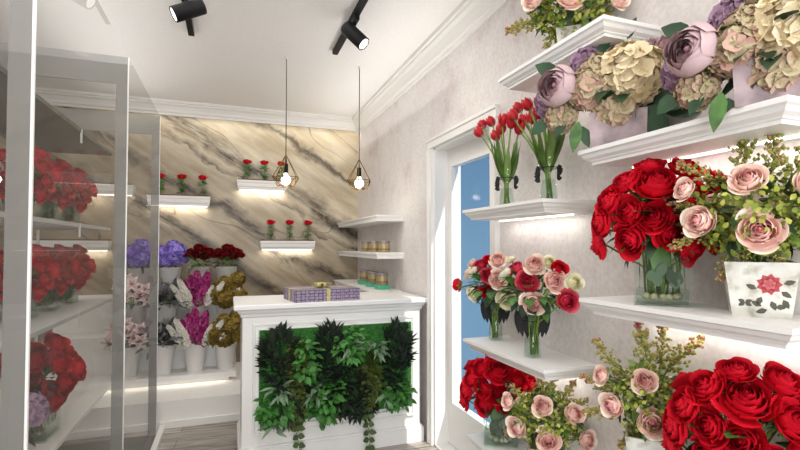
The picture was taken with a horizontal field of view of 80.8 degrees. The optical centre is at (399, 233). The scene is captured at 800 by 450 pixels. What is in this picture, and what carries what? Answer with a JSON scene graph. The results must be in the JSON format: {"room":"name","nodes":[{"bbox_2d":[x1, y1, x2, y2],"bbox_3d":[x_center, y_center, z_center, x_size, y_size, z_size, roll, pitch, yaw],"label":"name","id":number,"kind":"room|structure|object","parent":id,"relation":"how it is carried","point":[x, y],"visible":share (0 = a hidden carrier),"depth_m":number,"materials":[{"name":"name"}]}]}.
{"room":"flower shop","nodes":[
{"label":"flower shop","id":0,"kind":"room"},
{"bbox_2d":[0,105,357,361],"bbox_3d":[-2.488,0.109,5.054,4.760,3.040,0.100,1,-2,-20],"label":"wall","id":1,"kind":"structure","parent":0,"point":[323,160],"depth_m":5.26,"materials":[{"name":"beige stone"}]},
{"bbox_2d":[32,239,111,250],"bbox_3d":[-3.239,0.114,4.660,0.640,0.117,0.130,1,-2,-20],"label":"shelf","id":2,"kind":"object","parent":1,"relation":"attached to","point":[90,245],"visible":0.6,"depth_m":4.63,"materials":[{"name":"white paint"}]},
{"bbox_2d":[91,182,135,195],"bbox_3d":[-3.018,-0.454,4.754,0.590,0.117,0.130,1,-2,-20],"label":"wall shelf","id":3,"kind":"object","parent":1,"relation":"attached to","point":[102,188],"visible":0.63,"depth_m":4.73,"materials":[{"name":"white paint"}]},
{"bbox_2d":[147,194,210,206],"bbox_3d":[-2.343,-0.353,4.996,0.605,0.117,0.130,1,-2,-20],"label":"wall shelf","id":4,"kind":"object","parent":1,"relation":"attached to","point":[165,199],"visible":0.94,"depth_m":4.96,"materials":[{"name":"white paint"}]},
{"bbox_2d":[35,87,355,130],"bbox_3d":[-2.546,-1.344,4.958,4.360,0.140,0.110,1,-2,-20],"label":"trim","id":5,"kind":"structure","parent":1,"relation":"attached to","point":[55,97],"depth_m":5.07,"materials":[{"name":"white paint"}]},
{"bbox_2d":[237,179,286,191],"bbox_3d":[-1.548,-0.546,5.288,0.545,0.117,0.130,1,-2,-20],"label":"wall shelf","id":6,"kind":"object","parent":1,"relation":"attached to","point":[242,184],"visible":0.8,"depth_m":5.23,"materials":[{"name":"white paint"}]},
{"bbox_2d":[260,240,314,249],"bbox_3d":[-1.283,0.127,5.367,0.610,0.117,0.130,1,-2,-20],"label":"wall shelf","id":7,"kind":"object","parent":1,"relation":"attached to","point":[264,244],"visible":1,"depth_m":5.31,"materials":[{"name":"white paint"}]},
{"bbox_2d":[0,0,462,116],"bbox_3d":[-1.122,-1.560,1.203,4.680,0.100,8.350,1,-2,-20],"label":"ceiling","id":8,"kind":"structure","parent":0,"point":[236,54],"depth_m":3.61,"materials":[{"name":"paint"}]},
{"bbox_2d":[182,0,194,35],"bbox_3d":[-1.082,-1.468,2.226,0.040,0.032,2.450,1,-2,-20],"label":"track","id":9,"kind":"object","parent":8,"relation":"attached to","point":[189,23],"visible":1,"depth_m":3.25,"materials":[{"name":"black metal"}]},
{"bbox_2d":[169,0,206,22],"bbox_3d":[-1.257,-1.341,2.792,0.205,0.193,0.120,1,-2,-20],"label":"track spotlight","id":10,"kind":"object","parent":9,"relation":"attached to","point":[190,9],"visible":1,"depth_m":2.76,"materials":[{"name":"black metal"}]},
{"bbox_2d":[272,57,298,186],"bbox_3d":[-0.925,-0.914,3.821,0.218,1.058,0.211,1,-2,-20],"label":"pendant lamp","id":11,"kind":"object","parent":8,"relation":"hanging from","point":[285,179],"visible":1,"depth_m":3.80,"materials":[{"name":"gold metal"}]},
{"bbox_2d":[332,0,367,54],"bbox_3d":[-0.100,-1.459,2.568,0.040,0.032,2.426,1,-2,-20],"label":"track","id":12,"kind":"object","parent":8,"relation":"attached to","point":[359,7],"visible":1,"depth_m":3.16,"materials":[{"name":"black metal"}]},
{"bbox_2d":[341,14,368,49],"bbox_3d":[-0.298,-1.323,3.115,0.192,0.212,0.112,-1,-2,22],"label":"track spotlight","id":13,"kind":"object","parent":12,"relation":"attached to","point":[349,29],"visible":1,"depth_m":3.08,"materials":[{"name":"black metal"}]},
{"bbox_2d":[347,66,370,189],"bbox_3d":[-0.349,-0.908,4.022,0.218,1.058,0.211,1,-2,-20],"label":"pendant lamp","id":14,"kind":"object","parent":8,"relation":"hanging from","point":[359,183],"visible":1,"depth_m":4.00,"materials":[{"name":"gold metal"}]},
{"bbox_2d":[61,420,438,449],"bbox_3d":[-0.991,1.580,1.170,4.960,0.100,8.350,1,-2,-20],"label":"floor","id":15,"kind":"structure","parent":0,"point":[222,435],"depth_m":3.64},
{"bbox_2d":[0,0,164,449],"bbox_3d":[-1.813,0.269,1.310,1.545,2.530,4.910,1,-2,-20],"label":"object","id":16,"kind":"object","parent":15,"relation":"on","point":[23,60],"visible":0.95,"depth_m":2.37,"materials":[{"name":"white paint"}]},
{"bbox_2d":[0,65,111,449],"bbox_3d":[-1.888,0.426,2.008,0.462,2.200,3.200,1,-2,-20],"label":"display rack","id":17,"kind":"object","parent":16,"relation":"on","point":[54,132],"visible":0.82,"depth_m":2.85,"materials":[{"name":"white wood"}]},
{"bbox_2d":[0,298,34,309],"bbox_3d":[-2.113,0.395,2.598,0.150,0.155,0.150,1,-2,-20],"label":"glass vase","id":18,"kind":"object","parent":17,"relation":"on","point":[32,300],"visible":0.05,"depth_m":2.62,"materials":[{"name":"glass"}]},
{"bbox_2d":[0,244,61,301],"bbox_3d":[-2.105,0.248,2.591,0.345,0.390,0.353,0,-1,11],"label":"bouquet","id":19,"kind":"object","parent":18,"relation":"in","point":[43,265],"visible":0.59,"depth_m":2.60,"materials":[{"name":"red plant"}]},
{"bbox_2d":[2,199,36,210],"bbox_3d":[-2.113,-0.149,2.611,0.150,0.155,0.150,1,-2,-20],"label":"glass vase","id":20,"kind":"object","parent":17,"relation":"on","point":[3,200],"visible":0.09,"depth_m":2.64,"materials":[{"name":"glass"}]},
{"bbox_2d":[0,146,62,204],"bbox_3d":[-2.105,-0.295,2.605,0.345,0.390,0.353,0,-1,11],"label":"bouquet","id":21,"kind":"object","parent":20,"relation":"in","point":[46,174],"visible":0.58,"depth_m":2.60,"materials":[{"name":"red plant"}]},
{"bbox_2d":[31,407,56,436],"bbox_3d":[-2.076,1.030,2.627,0.240,0.210,0.240,1,-2,-20],"label":"glass vase","id":22,"kind":"object","parent":17,"relation":"on","point":[43,430],"visible":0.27,"depth_m":2.65,"materials":[{"name":"glass"}]},
{"bbox_2d":[0,332,86,432],"bbox_3d":[-2.067,0.830,2.615,0.475,0.552,0.483,0,-1,13],"label":"bouquet","id":23,"kind":"object","parent":22,"relation":"in","point":[58,359],"visible":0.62,"depth_m":2.60,"materials":[{"name":"red plant"}]},
{"bbox_2d":[32,289,56,308],"bbox_3d":[-2.242,0.404,2.955,0.150,0.155,0.150,1,-2,-20],"label":"glass vase","id":24,"kind":"object","parent":17,"relation":"on","point":[49,290],"visible":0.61,"depth_m":2.92,"materials":[{"name":"glass"}]},
{"bbox_2d":[31,244,80,305],"bbox_3d":[-2.235,0.257,2.949,0.346,0.390,0.352,0,-1,12],"label":"bouquet","id":25,"kind":"object","parent":24,"relation":"in","point":[69,267],"visible":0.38,"depth_m":2.95,"materials":[{"name":"red plant"}]},
{"bbox_2d":[33,201,58,219],"bbox_3d":[-2.242,-0.140,2.969,0.150,0.155,0.150,1,-2,-20],"label":"glass vase","id":26,"kind":"object","parent":17,"relation":"on","point":[42,208],"visible":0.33,"depth_m":2.92,"materials":[{"name":"glass"}]},
{"bbox_2d":[34,158,82,218],"bbox_3d":[-2.235,-0.286,2.962,0.346,0.390,0.352,0,-1,12],"label":"bouquet","id":27,"kind":"object","parent":26,"relation":"in","point":[71,183],"visible":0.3,"depth_m":2.96,"materials":[{"name":"red plant"}]},
{"bbox_2d":[0,299,109,352],"bbox_3d":[-1.889,0.468,2.006,0.460,0.022,3.200,1,-2,-20],"label":"shelf","id":28,"kind":"object","parent":17,"relation":"attached to","point":[42,320],"depth_m":2.83,"materials":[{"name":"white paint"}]},
{"bbox_2d":[0,211,110,230],"bbox_3d":[-1.889,-0.075,2.020,0.460,0.022,3.200,1,-2,-20],"label":"shelf","id":29,"kind":"object","parent":17,"relation":"attached to","point":[39,223],"depth_m":2.80,"materials":[{"name":"white glass"}]},
{"bbox_2d":[0,65,111,155],"bbox_3d":[-1.889,-0.653,2.035,0.460,0.022,3.200,1,-2,-20],"label":"shelf","id":30,"kind":"object","parent":17,"relation":"attached to","point":[54,132],"depth_m":2.85,"materials":[{"name":"white glass"}]},
{"bbox_2d":[53,285,75,301],"bbox_3d":[-2.371,0.413,3.312,0.150,0.155,0.150,1,-2,-20],"label":"glass vase","id":31,"kind":"object","parent":17,"relation":"on","point":[73,292],"visible":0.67,"depth_m":3.29,"materials":[{"name":"glass"}]},
{"bbox_2d":[56,244,96,299],"bbox_3d":[-2.364,0.267,3.306,0.348,0.390,0.351,0,-1,13],"label":"bouquet","id":32,"kind":"object","parent":31,"relation":"in","point":[88,266],"visible":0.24,"depth_m":3.31,"materials":[{"name":"red plant"}]},
{"bbox_2d":[52,209,77,222],"bbox_3d":[-2.371,-0.131,3.326,0.150,0.155,0.150,1,-2,-20],"label":"glass vase","id":33,"kind":"object","parent":17,"relation":"on","point":[61,213],"visible":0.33,"depth_m":3.28,"materials":[{"name":"glass"}]},
{"bbox_2d":[57,167,97,221],"bbox_3d":[-2.364,-0.277,3.320,0.348,0.390,0.351,0,-1,13],"label":"bouquet","id":34,"kind":"object","parent":33,"relation":"in","point":[89,189],"visible":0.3,"depth_m":3.32,"materials":[{"name":"red plant"}]},
{"bbox_2d":[28,387,107,449],"bbox_3d":[-1.889,1.130,1.990,0.460,0.022,3.200,1,-2,-20],"label":"shelf","id":35,"kind":"object","parent":17,"relation":"attached to","point":[79,402],"depth_m":2.91,"materials":[{"name":"white paint"}]},
{"bbox_3d":[-1.813,1.012,2.105,0.200,0.220,0.200,1,-2,-20],"label":"flower pot","id":36,"kind":"object","parent":17,"relation":"on","visible":0},
{"bbox_2d":[0,378,49,446],"bbox_3d":[-1.818,0.871,2.117,0.342,0.442,0.349,0,-1,5],"label":"hydrangea arrangement","id":37,"kind":"object","parent":36,"relation":"in","point":[38,404],"visible":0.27,"depth_m":2.16,"materials":[{"name":"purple plant"}]},
{"bbox_2d":[42,294,239,440],"bbox_3d":[-2.514,1.108,4.306,2.020,1.005,1.230,1,-2,-20],"label":"display stand","id":38,"kind":"object","parent":15,"relation":"on","point":[211,395],"visible":0.45,"depth_m":4.17,"materials":[{"name":"white paint"}]},
{"bbox_2d":[125,344,140,378],"bbox_3d":[-2.458,1.146,4.240,0.220,0.275,0.220,1,-2,-20],"label":"bucket","id":39,"kind":"object","parent":38,"relation":"on","point":[131,359],"visible":0.38,"depth_m":4.18,"materials":[{"name":"plastic"}]},
{"bbox_2d":[100,310,148,352],"bbox_3d":[-2.439,0.959,4.216,0.336,0.566,0.409,-1,-2,32],"label":"bunch","id":40,"kind":"object","parent":39,"relation":"in","point":[130,334],"visible":0.61,"depth_m":4.17,"materials":[{"name":"pink plant"}]},
{"bbox_2d":[126,303,145,328],"bbox_3d":[-2.547,0.812,4.494,0.220,0.275,0.220,1,-2,-20],"label":"bucket","id":41,"kind":"object","parent":38,"relation":"on","point":[137,312],"visible":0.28,"depth_m":4.43,"materials":[{"name":"white ceramic"}]},
{"bbox_2d":[110,273,149,308],"bbox_3d":[-2.573,0.638,4.464,0.387,0.540,0.373,-1,-2,42],"label":"bunch","id":42,"kind":"object","parent":41,"relation":"in","point":[132,290],"visible":0.63,"depth_m":4.43,"materials":[{"name":"pink plant"}]},
{"bbox_2d":[127,267,149,287],"bbox_3d":[-2.632,0.479,4.737,0.220,0.275,0.220,1,-2,-20],"label":"bucket","id":43,"kind":"object","parent":38,"relation":"on","point":[142,278],"visible":0.51,"depth_m":4.67,"materials":[{"name":"white ceramic"}]},
{"bbox_2d":[126,238,149,273],"bbox_3d":[-2.632,0.308,4.715,0.361,0.534,0.329,1,-2,-35],"label":"bunch","id":44,"kind":"object","parent":43,"relation":"in","point":[138,254],"visible":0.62,"depth_m":4.64,"materials":[{"name":"purple plant"}]},
{"bbox_2d":[157,341,174,375],"bbox_3d":[-2.190,1.149,4.337,0.220,0.275,0.220,1,-2,-20],"label":"bucket","id":45,"kind":"object","parent":38,"relation":"on","point":[165,355],"visible":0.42,"depth_m":4.27,"materials":[{"name":"plastic"}]},
{"bbox_2d":[135,316,182,359],"bbox_3d":[-2.184,1.007,4.289,0.509,0.474,0.495,1,-2,-20],"label":"bunch","id":46,"kind":"object","parent":45,"relation":"in","point":[162,329],"visible":0.55,"depth_m":4.25,"materials":[{"name":"grey plant"}]},
{"bbox_2d":[158,302,178,324],"bbox_3d":[-2.279,0.815,4.590,0.220,0.275,0.220,1,-2,-20],"label":"bucket","id":47,"kind":"object","parent":38,"relation":"on","point":[165,312],"visible":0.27,"depth_m":4.51,"materials":[{"name":"white ceramic"}]},
{"bbox_2d":[145,276,187,310],"bbox_3d":[-2.276,0.663,4.588,0.420,0.498,0.482,1,-2,-20],"label":"bunch","id":48,"kind":"object","parent":47,"relation":"in","point":[167,294],"visible":0.62,"depth_m":4.51,"materials":[{"name":"grey plant"}]},
{"bbox_2d":[159,267,181,291],"bbox_3d":[-2.364,0.481,4.834,0.220,0.275,0.220,1,-2,-20],"label":"bucket","id":49,"kind":"object","parent":38,"relation":"on","point":[167,274],"visible":0.53,"depth_m":4.75,"materials":[{"name":"white ceramic"}]},
{"bbox_2d":[159,240,188,267],"bbox_3d":[-2.353,0.318,4.811,0.346,0.518,0.372,-1,-2,30],"label":"bunch","id":50,"kind":"object","parent":49,"relation":"in","point":[170,254],"visible":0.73,"depth_m":4.75,"materials":[{"name":"purple plant"}]},
{"bbox_2d":[184,344,206,372],"bbox_3d":[-1.932,1.151,4.431,0.220,0.275,0.220,1,-2,-20],"label":"bucket","id":51,"kind":"object","parent":38,"relation":"on","point":[194,355],"visible":0.65,"depth_m":4.36,"materials":[{"name":"plastic"}]},
{"bbox_2d":[166,307,223,349],"bbox_3d":[-1.924,0.964,4.419,0.491,0.567,0.374,1,-2,-24],"label":"bunch","id":52,"kind":"object","parent":51,"relation":"in","point":[193,330],"visible":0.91,"depth_m":4.32,"materials":[{"name":"pink plant"}]},
{"bbox_2d":[187,303,207,315],"bbox_3d":[-2.020,0.817,4.684,0.220,0.275,0.220,1,-2,-20],"label":"bucket","id":53,"kind":"object","parent":38,"relation":"on","point":[201,309],"visible":0.14,"depth_m":4.61,"materials":[{"name":"white ceramic"}]},
{"bbox_2d":[170,270,224,309],"bbox_3d":[-2.010,0.631,4.674,0.492,0.565,0.368,1,-2,-23],"label":"bunch","id":54,"kind":"object","parent":53,"relation":"in","point":[194,291],"visible":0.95,"depth_m":4.57,"materials":[{"name":"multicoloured plant"}]},
{"bbox_2d":[188,267,209,276],"bbox_3d":[-2.105,0.483,4.928,0.220,0.275,0.220,1,-2,-20],"label":"bucket","id":55,"kind":"object","parent":38,"relation":"on","point":[203,270],"visible":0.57,"depth_m":4.85,"materials":[{"name":"white ceramic"}]},
{"bbox_2d":[183,244,216,272],"bbox_3d":[-2.078,0.340,4.913,0.360,0.480,0.356,0,-2,14],"label":"bunch","id":56,"kind":"object","parent":55,"relation":"in","point":[198,251],"visible":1,"depth_m":4.86,"materials":[{"name":"red plant"}]},
{"bbox_2d":[216,305,232,315],"bbox_3d":[-1.766,0.820,4.776,0.220,0.275,0.220,1,-2,-20],"label":"bucket","id":57,"kind":"object","parent":38,"relation":"on","point":[219,311],"visible":0.06,"depth_m":4.69,"materials":[{"name":"white ceramic"}]},
{"bbox_2d":[208,271,247,308],"bbox_3d":[-1.754,0.645,4.755,0.377,0.542,0.364,1,-2,-31],"label":"bunch","id":58,"kind":"object","parent":57,"relation":"in","point":[233,284],"visible":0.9,"depth_m":4.65,"materials":[{"name":"gold plant"}]},
{"bbox_2d":[215,342,236,369],"bbox_3d":[-1.678,1.153,4.523,0.220,0.275,0.220,1,-2,-20],"label":"bucket","id":59,"kind":"object","parent":38,"relation":"on","point":[225,357],"visible":0.6,"depth_m":4.45,"materials":[{"name":"plastic"}]},
{"bbox_2d":[206,308,240,347],"bbox_3d":[-1.662,0.976,4.522,0.392,0.549,0.368,0,-2,-16],"label":"bunch","id":60,"kind":"object","parent":59,"relation":"in","point":[230,332],"visible":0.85,"depth_m":4.39,"materials":[{"name":"plant"}]},
{"bbox_2d":[216,266,237,278],"bbox_3d":[-1.851,0.486,5.019,0.220,0.275,0.220,1,-2,-20],"label":"bucket","id":61,"kind":"object","parent":38,"relation":"on","point":[227,271],"visible":0.49,"depth_m":4.94,"materials":[{"name":"white ceramic"}]},
{"bbox_2d":[212,244,244,267],"bbox_3d":[-1.850,0.342,5.014,0.362,0.481,0.348,-1,-2,42],"label":"bunch","id":62,"kind":"object","parent":61,"relation":"in","point":[228,252],"visible":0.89,"depth_m":4.96,"materials":[{"name":"red plant"}]},
{"bbox_2d":[233,291,426,449],"bbox_3d":[-0.554,1.044,3.659,1.412,1.100,0.623,1,-2,-20],"label":"counter","id":63,"kind":"object","parent":15,"relation":"on","point":[263,312],"depth_m":3.40,"materials":[{"name":"white paint"}]},
{"bbox_2d":[284,282,359,302],"bbox_3d":[-0.595,0.429,3.561,0.493,0.123,0.333,1,-2,-28],"label":"gift box","id":64,"kind":"object","parent":63,"relation":"on","point":[322,291],"visible":1,"depth_m":3.44,"materials":[{"name":"purple paper"}]},
{"bbox_2d":[233,291,426,317],"bbox_3d":[-0.554,0.541,3.672,1.412,0.095,0.623,1,-2,-20],"label":"countertop","id":65,"kind":"structure","parent":63,"relation":"on","point":[379,301],"depth_m":3.43,"materials":[{"name":"white paint"}]},
{"bbox_2d":[253,315,419,449],"bbox_3d":[-0.413,1.184,3.334,1.209,1.192,0.190,1,-2,-20],"label":"panel","id":66,"kind":"object","parent":63,"relation":"attached to","point":[332,371],"visible":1,"depth_m":3.34,"materials":[{"name":"green plant"}]},
{"bbox_2d":[358,0,799,449],"bbox_3d":[0.975,0.029,1.921,0.220,3.040,8.150,1,-2,-20],"label":"wall","id":67,"kind":"structure","parent":0,"point":[393,147],"depth_m":2.40,"materials":[{"name":"paint"}]},
{"bbox_2d":[333,279,401,291],"bbox_3d":[-0.386,0.553,4.907,0.300,0.055,1.545,1,-2,-20],"label":"wall shelf","id":68,"kind":"object","parent":67,"relation":"attached to","point":[350,282],"visible":0.42,"depth_m":4.76,"materials":[{"name":"white paint"}]},
{"bbox_2d":[365,282,375,286],"bbox_3d":[-0.268,0.499,4.656,0.120,0.040,0.120,1,-2,-20],"label":"box","id":69,"kind":"object","parent":68,"relation":"on","point":[367,284],"visible":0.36,"depth_m":4.59,"materials":[{"name":"green"}]},
{"bbox_2d":[367,271,378,282],"bbox_3d":[-0.268,0.424,4.658,0.114,0.110,0.114,1,-2,-20],"label":"jar","id":70,"kind":"object","parent":69,"relation":"on","point":[371,274],"visible":0.78,"depth_m":4.61,"materials":[{"name":"gold metal"}]},
{"bbox_2d":[374,284,389,289],"bbox_3d":[-0.166,0.492,4.374,0.120,0.040,0.120,1,-2,-20],"label":"box","id":71,"kind":"object","parent":68,"relation":"on","point":[378,287],"visible":0.86,"depth_m":4.32,"materials":[{"name":"green"}]},
{"bbox_2d":[376,273,387,284],"bbox_3d":[-0.166,0.417,4.376,0.114,0.110,0.114,1,-2,-20],"label":"jar","id":72,"kind":"object","parent":71,"relation":"on","point":[381,278],"visible":1,"depth_m":4.33,"materials":[{"name":"gold metal"}]},
{"bbox_2d":[337,215,403,227],"bbox_3d":[-0.358,-0.122,4.905,0.260,0.055,1.600,1,-2,-20],"label":"wall shelf","id":73,"kind":"object","parent":67,"relation":"attached to","point":[373,220],"visible":1,"depth_m":4.42,"materials":[{"name":"white paint"}]},
{"bbox_2d":[337,251,403,258],"bbox_3d":[-0.358,0.210,4.897,0.260,0.055,1.600,1,-2,-20],"label":"wall shelf","id":74,"kind":"object","parent":67,"relation":"attached to","point":[375,255],"visible":0.97,"depth_m":4.20,"materials":[{"name":"white paint"}]},
{"bbox_2d":[378,240,389,251],"bbox_3d":[-0.146,0.113,4.327,0.114,0.110,0.114,1,-2,-20],"label":"jar","id":75,"kind":"object","parent":74,"relation":"on","point":[383,245],"visible":0.93,"depth_m":4.28,"materials":[{"name":"gold metal"}]},
{"bbox_2d":[352,0,509,133],"bbox_3d":[0.825,-1.407,1.903,0.099,0.170,8.150,1,-2,-20],"label":"trim","id":76,"kind":"structure","parent":67,"relation":"attached to","point":[468,16],"depth_m":3.52,"materials":[{"name":"white paint"}]},
{"bbox_2d":[426,104,500,449],"bbox_3d":[0.493,0.419,3.199,0.250,2.325,1.010,1,-2,-20],"label":"door","id":77,"kind":"structure","parent":67,"relation":"in","point":[448,424],"depth_m":3.55,"materials":[{"name":"white paint"}]},
{"bbox_2d":[467,429,528,449],"bbox_3d":[0.593,1.088,2.230,0.270,0.061,0.658,1,-2,-20],"label":"wall shelf","id":78,"kind":"object","parent":67,"relation":"attached to","point":[478,439],"visible":0.64,"depth_m":2.39,"materials":[{"name":"white paint"}]},
{"bbox_2d":[484,417,517,442],"bbox_3d":[0.518,0.979,2.410,0.175,0.165,0.175,0,-1,12],"label":"glass vase","id":79,"kind":"object","parent":78,"relation":"on","point":[499,424],"visible":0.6,"depth_m":2.35,"materials":[{"name":"glass"}]},
{"bbox_2d":[458,354,537,438],"bbox_3d":[0.486,0.810,2.399,0.376,0.444,0.379,1,-2,-20],"label":"bouquet","id":80,"kind":"object","parent":79,"relation":"in","point":[487,403],"visible":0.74,"depth_m":2.32,"materials":[{"name":"red plant"}]},
{"bbox_2d":[528,437,564,449],"bbox_3d":[0.636,0.982,2.038,0.150,0.140,0.150,0,-2,17],"label":"flower pot","id":81,"kind":"object","parent":78,"relation":"on","point":[529,445],"visible":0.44,"depth_m":2.02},
{"bbox_2d":[501,378,597,449],"bbox_3d":[0.619,0.758,2.043,0.348,0.404,0.351,0,-2,-13],"label":"arrangement","id":82,"kind":"object","parent":81,"relation":"in","point":[544,437],"visible":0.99,"depth_m":1.96,"materials":[{"name":"pink plant"}]},
{"bbox_2d":[462,198,595,221],"bbox_3d":[0.586,-0.105,2.279,0.270,0.061,0.698,1,-2,-20],"label":"wall shelf","id":83,"kind":"object","parent":67,"relation":"attached to","point":[542,207],"visible":1,"depth_m":2.06,"materials":[{"name":"white paint"}]},
{"bbox_2d":[494,175,518,190],"bbox_3d":[0.547,-0.233,2.408,0.103,0.200,0.103,1,-2,-32],"label":"glass vase","id":84,"kind":"object","parent":83,"relation":"on","point":[516,180],"visible":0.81,"depth_m":2.40,"materials":[{"name":"glass"}]},
{"bbox_2d":[473,113,524,203],"bbox_3d":[0.515,-0.403,2.475,0.146,0.521,0.427,1,-2,-20],"label":"bunch","id":85,"kind":"object","parent":84,"relation":"in","point":[506,166],"visible":0.9,"depth_m":2.39,"materials":[{"name":"red plant"}]},
{"bbox_2d":[534,160,562,198],"bbox_3d":[0.663,-0.241,2.091,0.106,0.200,0.100,1,-2,-23],"label":"glass vase","id":86,"kind":"object","parent":83,"relation":"on","point":[559,168],"visible":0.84,"depth_m":2.09,"materials":[{"name":"glass"}]},
{"bbox_2d":[505,97,564,198],"bbox_3d":[0.616,-0.411,2.199,0.160,0.524,0.491,1,-2,-20],"label":"bunch","id":87,"kind":"object","parent":86,"relation":"in","point":[553,146],"visible":0.63,"depth_m":2.09,"materials":[{"name":"red plant"}]},
{"bbox_2d":[463,335,596,380],"bbox_3d":[0.586,0.588,2.262,0.270,0.061,0.698,1,-2,-20],"label":"wall shelf","id":88,"kind":"object","parent":67,"relation":"attached to","point":[552,365],"visible":0.96,"depth_m":2.11,"materials":[{"name":"white paint"}]},
{"bbox_2d":[480,300,509,325],"bbox_3d":[0.511,0.457,2.515,0.129,0.215,0.101,1,-2,-26],"label":"glass vase","id":89,"kind":"object","parent":88,"relation":"on","point":[486,313],"visible":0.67,"depth_m":2.51,"materials":[{"name":"glass"}]},
{"bbox_2d":[452,251,519,337],"bbox_3d":[0.431,0.325,2.616,0.332,0.459,0.698,1,-2,-20],"label":"bouquet","id":90,"kind":"object","parent":89,"relation":"in","point":[488,275],"visible":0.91,"depth_m":2.48,"materials":[{"name":"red plant"}]},
{"bbox_2d":[514,310,549,357],"bbox_3d":[0.598,0.447,2.127,0.101,0.215,0.129,1,-2,-37],"label":"glass vase","id":91,"kind":"object","parent":88,"relation":"on","point":[521,324],"visible":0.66,"depth_m":2.13,"materials":[{"name":"glass"}]},
{"bbox_2d":[489,253,584,354],"bbox_3d":[0.627,0.313,2.083,0.344,0.459,0.494,1,-2,-41],"label":"bouquet","id":92,"kind":"object","parent":91,"relation":"in","point":[528,277],"visible":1,"depth_m":2.03,"materials":[{"name":"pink plant"}]},
{"bbox_2d":[498,14,661,92],"bbox_3d":[0.706,-0.710,1.962,0.270,0.061,0.670,1,-2,-20],"label":"wall shelf","id":93,"kind":"object","parent":67,"relation":"attached to","point":[604,29],"visible":0.5,"depth_m":1.73,"materials":[{"name":"white paint"}]},
{"bbox_2d":[556,24,582,42],"bbox_3d":[0.706,-0.790,1.950,0.110,0.100,0.110,-1,-2,20],"label":"flower pot","id":94,"kind":"object","parent":93,"relation":"on","point":[568,31],"visible":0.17,"depth_m":1.91,"materials":[{"name":"ceramic"}]},
{"bbox_2d":[504,0,630,52],"bbox_3d":[0.654,-1.018,1.909,0.394,0.583,0.408,1,-2,-20],"label":"arrangement","id":95,"kind":"object","parent":94,"relation":"in","point":[541,12],"visible":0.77,"depth_m":1.89,"materials":[{"name":"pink plant"}]},
{"bbox_2d":[578,94,799,168],"bbox_3d":[0.892,-0.278,1.438,0.270,0.061,0.687,1,-2,-20],"label":"wall shelf","id":96,"kind":"object","parent":67,"relation":"attached to","point":[693,139],"visible":0.88,"depth_m":1.32,"materials":[{"name":"white paint"}]},
{"bbox_2d":[589,107,647,147],"bbox_3d":[0.790,-0.364,1.706,0.184,0.125,0.184,-1,-2,25],"label":"flower pot","id":97,"kind":"object","parent":96,"relation":"on","point":[600,133],"visible":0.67,"depth_m":1.62,"materials":[{"name":"ceramic"}]},
{"bbox_2d":[532,17,699,152],"bbox_3d":[0.746,-0.530,1.707,0.486,0.477,0.378,0,-1,-1],"label":"hydrangea arrangement","id":98,"kind":"object","parent":97,"relation":"in","point":[624,78],"visible":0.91,"depth_m":1.62,"materials":[{"name":"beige plant"}]},
{"bbox_2d":[732,51,799,107],"bbox_3d":[0.958,-0.377,1.185,0.184,0.125,0.184,-1,-2,39],"label":"flower pot","id":99,"kind":"object","parent":96,"relation":"on","point":[744,95],"visible":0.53,"depth_m":1.15,"materials":[{"name":"ceramic"}]},
{"bbox_2d":[657,0,799,132],"bbox_3d":[0.938,-0.477,1.196,0.475,0.433,0.364,0,-1,8],"label":"hydrangea arrangement","id":100,"kind":"object","parent":99,"relation":"in","point":[699,57],"visible":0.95,"depth_m":1.17,"materials":[{"name":"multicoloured plant"}]},
{"bbox_2d":[579,295,799,349],"bbox_3d":[0.892,0.254,1.424,0.270,0.061,0.687,1,-2,-20],"label":"wall shelf","id":101,"kind":"object","parent":67,"relation":"attached to","point":[702,318],"visible":1,"depth_m":1.30,"materials":[{"name":"white paint"}]},
{"bbox_2d":[639,256,689,300],"bbox_3d":[0.847,0.148,1.521,0.155,0.155,0.155,-1,-2,29],"label":"glass vase","id":102,"kind":"object","parent":101,"relation":"on","point":[675,279],"visible":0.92,"depth_m":1.47,"materials":[{"name":"glass"}]},
{"bbox_2d":[590,157,730,294],"bbox_3d":[0.823,-0.023,1.522,0.358,0.440,0.394,1,-2,-20],"label":"bouquet","id":103,"kind":"object","parent":102,"relation":"in","point":[642,221],"visible":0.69,"depth_m":1.46,"materials":[{"name":"red plant"}]},
{"bbox_2d":[720,260,799,319],"bbox_3d":[0.976,0.147,1.281,0.160,0.145,0.160,-1,-2,31],"label":"flower pot","id":104,"kind":"object","parent":101,"relation":"on","point":[760,289],"visible":0.97,"depth_m":1.22,"materials":[{"name":"white"}]},
{"bbox_2d":[666,133,799,281],"bbox_3d":[0.936,-0.102,1.255,0.304,0.467,0.405,1,-2,-23],"label":"arrangement","id":105,"kind":"object","parent":104,"relation":"in","point":[762,229],"visible":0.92,"depth_m":1.22,"materials":[{"name":"pink plant"}]},
{"bbox_3d":[0.892,0.832,1.409,0.270,0.061,0.687,1,-2,-20],"label":"wall shelf","id":106,"kind":"object","parent":67,"relation":"attached to","visible":0},
{"bbox_2d":[625,423,664,449],"bbox_3d":[0.839,0.735,1.572,0.150,0.140,0.150,-1,-2,28],"label":"flower pot","id":107,"kind":"object","parent":106,"relation":"on","point":[632,443],"visible":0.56,"depth_m":1.52,"materials":[{"name":"ceramic"}]},
{"bbox_2d":[578,321,704,449],"bbox_3d":[0.822,0.500,1.560,0.295,0.477,0.348,0,-2,-18],"label":"arrangement","id":108,"kind":"object","parent":107,"relation":"in","point":[646,379],"visible":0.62,"depth_m":1.54,"materials":[{"name":"pink plant"}]},
{"bbox_3d":[0.920,0.720,1.261,0.155,0.155,0.155,-1,-2,36],"label":"glass vase","id":109,"kind":"object","parent":106,"relation":"on","visible":0},
{"bbox_2d":[660,356,799,449],"bbox_3d":[0.916,0.547,1.254,0.346,0.441,0.376,0,-2,-15],"label":"bouquet","id":110,"kind":"object","parent":109,"relation":"in","point":[734,390],"visible":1,"depth_m":1.20,"materials":[{"name":"red plant"}]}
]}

